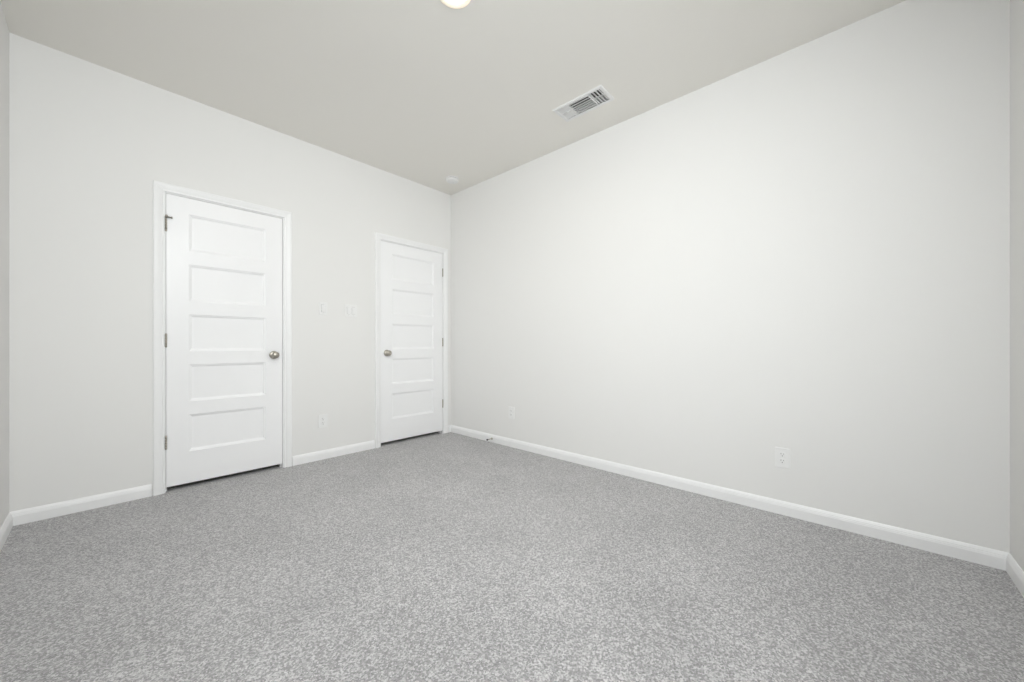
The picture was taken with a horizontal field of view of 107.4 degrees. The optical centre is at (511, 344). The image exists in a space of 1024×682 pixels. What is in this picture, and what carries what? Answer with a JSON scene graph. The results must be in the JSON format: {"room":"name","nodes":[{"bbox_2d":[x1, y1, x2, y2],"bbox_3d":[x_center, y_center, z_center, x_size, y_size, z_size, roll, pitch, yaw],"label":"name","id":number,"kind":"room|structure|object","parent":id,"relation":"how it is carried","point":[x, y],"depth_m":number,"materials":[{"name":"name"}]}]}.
{"room":"empty bedroom","nodes":[
{"label":"empty bedroom","id":0,"kind":"room"},
{"bbox_2d":[0,2,8,527],"bbox_3d":[-1.339,-0.367,0.671,4.140,2.775,0.120,0,0,42],"label":"wall","id":1,"kind":"structure","parent":0,"point":[4,271],"depth_m":2.01,"materials":[{"name":"white paint"}]},
{"bbox_2d":[0,512,12,551],"bbox_3d":[-1.338,0.980,0.760,4.020,0.080,0.013,0,0,42],"label":"baseboard","id":2,"kind":"structure","parent":1,"relation":"attached to","point":[6,527],"depth_m":1.97,"materials":[{"name":"white wood"}]},
{"bbox_2d":[9,33,450,511],"bbox_3d":[-1.815,-0.367,3.304,0.120,2.775,3.360,0,0,42],"label":"wall","id":3,"kind":"structure","parent":0,"point":[95,150],"depth_m":2.45,"materials":[{"name":"white paint"}]},
{"bbox_2d":[10,484,151,525],"bbox_3d":[-2.624,0.980,2.322,0.013,0.080,0.578,0,0,42],"label":"baseboard","id":4,"kind":"structure","parent":3,"relation":"attached to","point":[29,515],"depth_m":2.29,"materials":[{"name":"white wood"}]},
{"bbox_2d":[153,180,291,495],"bbox_3d":[-2.182,-0.046,2.890,0.137,2.132,0.846,0,0,42],"label":"door frame","id":5,"kind":"structure","parent":3,"relation":"attached to","point":[161,190],"depth_m":2.59,"materials":[{"name":"white wood"}]},
{"bbox_2d":[164,193,281,486],"bbox_3d":[-2.138,-0.030,2.844,0.101,2.030,0.722,0,0,42],"label":"door","id":6,"kind":"structure","parent":3,"relation":"in","point":[223,339],"depth_m":2.83,"materials":[{"name":"white painted wood"},{"name":"satin nickel"}]},
{"bbox_2d":[318,414,326,427],"bbox_3d":[-1.684,0.680,3.351,0.008,0.118,0.076,0,0,42],"label":"electrical outlet","id":7,"kind":"object","parent":3,"relation":"attached to","point":[322,420],"depth_m":3.35,"materials":[{"name":"white plastic"}]},
{"bbox_2d":[319,302,326,314],"bbox_3d":[-1.681,-0.325,3.352,0.011,0.115,0.070,0,0,42],"label":"light switch","id":8,"kind":"object","parent":3,"relation":"attached to","point":[322,308],"depth_m":3.35,"materials":[{"name":"white plastic"}]},
{"bbox_2d":[292,440,374,465],"bbox_3d":[-1.602,0.980,3.438,0.013,0.080,0.732,0,0,42],"label":"baseboard","id":9,"kind":"structure","parent":3,"relation":"attached to","point":[325,454],"depth_m":3.40,"materials":[{"name":"white wood"}]},
{"bbox_2d":[345,304,356,316],"bbox_3d":[-1.512,-0.320,3.537,0.011,0.115,0.116,0,0,42],"label":"double light switch","id":10,"kind":"object","parent":3,"relation":"attached to","point":[350,310],"depth_m":3.53,"materials":[{"name":"white plastic"}]},
{"bbox_2d":[375,232,447,447],"bbox_3d":[-1.092,-0.046,4.080,0.137,2.132,0.892,0,0,42],"label":"door frame","id":11,"kind":"structure","parent":3,"relation":"attached to","point":[379,237],"depth_m":3.87,"materials":[{"name":"white wood"}]},
{"bbox_2d":[381,241,442,442],"bbox_3d":[-1.042,-0.030,4.039,0.101,2.030,0.766,0,0,42],"label":"door","id":12,"kind":"structure","parent":3,"relation":"in","point":[411,345],"depth_m":4.03,"materials":[{"name":"white painted wood"},{"name":"satin nickel"}]},
{"bbox_2d":[167,432,432,487],"bbox_3d":[-1.870,-0.367,3.355,0.029,2.775,3.360,0,0,42],"label":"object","id":13,"kind":"structure","parent":0,"point":[268,466],"depth_m":2.99,"materials":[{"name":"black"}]},
{"bbox_2d":[0,0,905,194],"bbox_3d":[-0.288,-1.815,1.905,4.260,0.120,3.360,0,0,42],"label":"ceiling","id":14,"kind":"structure","parent":0,"point":[433,94],"depth_m":2.30,"materials":[{"name":"white paint"}]},
{"bbox_2d":[446,176,458,183],"bbox_3d":[-0.630,-1.736,3.969,0.138,0.039,0.138,0,0,42],"label":"smoke detector","id":15,"kind":"object","parent":14,"relation":"attached to","point":[452,179],"depth_m":3.94,"materials":[{"name":"white plastic"}]},
{"bbox_2d":[441,0,469,8],"bbox_3d":[-0.287,-1.752,1.877,0.170,0.005,0.170,0,0,42],"label":"recessed light","id":16,"kind":"object","parent":14,"relation":"in","point":[456,4],"depth_m":1.93,"materials":[{"name":"beige"}]},
{"bbox_2d":[552,85,614,121],"bbox_3d":[0.517,-1.780,2.748,0.407,0.074,0.197,0,0,42],"label":"ceiling vent","id":17,"kind":"object","parent":14,"relation":"in","point":[590,100],"depth_m":2.76,"materials":[{"name":"white metal"}]},
{"bbox_2d":[0,432,1023,681],"bbox_3d":[-0.299,1.070,1.916,4.290,0.100,3.360,0,0,42],"label":"floor","id":18,"kind":"structure","parent":0,"point":[436,556],"depth_m":1.58,"materials":[{"name":"grey carpet"}]},
{"bbox_2d":[451,0,1009,552],"bbox_3d":[0.850,-0.367,3.059,4.140,2.775,0.120,0,0,42],"label":"wall","id":19,"kind":"structure","parent":0,"point":[799,252],"depth_m":2.25,"materials":[{"name":"white paint"}]},
{"bbox_2d":[508,407,513,418],"bbox_3d":[-0.008,0.680,3.759,0.076,0.118,0.008,0,0,42],"label":"electrical outlet","id":20,"kind":"object","parent":19,"relation":"attached to","point":[510,412],"depth_m":3.75,"materials":[{"name":"white plastic"}]},
{"bbox_2d":[451,425,1008,570],"bbox_3d":[0.761,0.980,3.051,4.020,0.080,0.013,0,0,42],"label":"baseboard","id":21,"kind":"structure","parent":19,"relation":"attached to","point":[989,557],"depth_m":2.24,"materials":[{"name":"white wood"}]},
{"bbox_2d":[775,447,789,468],"bbox_3d":[1.626,0.680,2.262,0.076,0.118,0.008,0,0,42],"label":"electrical outlet","id":22,"kind":"object","parent":19,"relation":"attached to","point":[782,457],"depth_m":2.26,"materials":[{"name":"white plastic"}]},
{"bbox_2d":[1010,0,1023,571],"bbox_3d":[1.238,-0.367,0.507,0.120,2.775,3.120,0,0,42],"label":"wall","id":23,"kind":"structure","parent":0,"point":[1017,280],"depth_m":1.62,"materials":[{"name":"white paint"}]},
{"bbox_2d":[1006,553,1023,596],"bbox_3d":[1.189,0.980,0.552,0.013,0.080,3.120,0,0,42],"label":"baseboard","id":24,"kind":"structure","parent":23,"relation":"attached to","point":[1014,571],"depth_m":1.60,"materials":[{"name":"white wood"}]}
]}

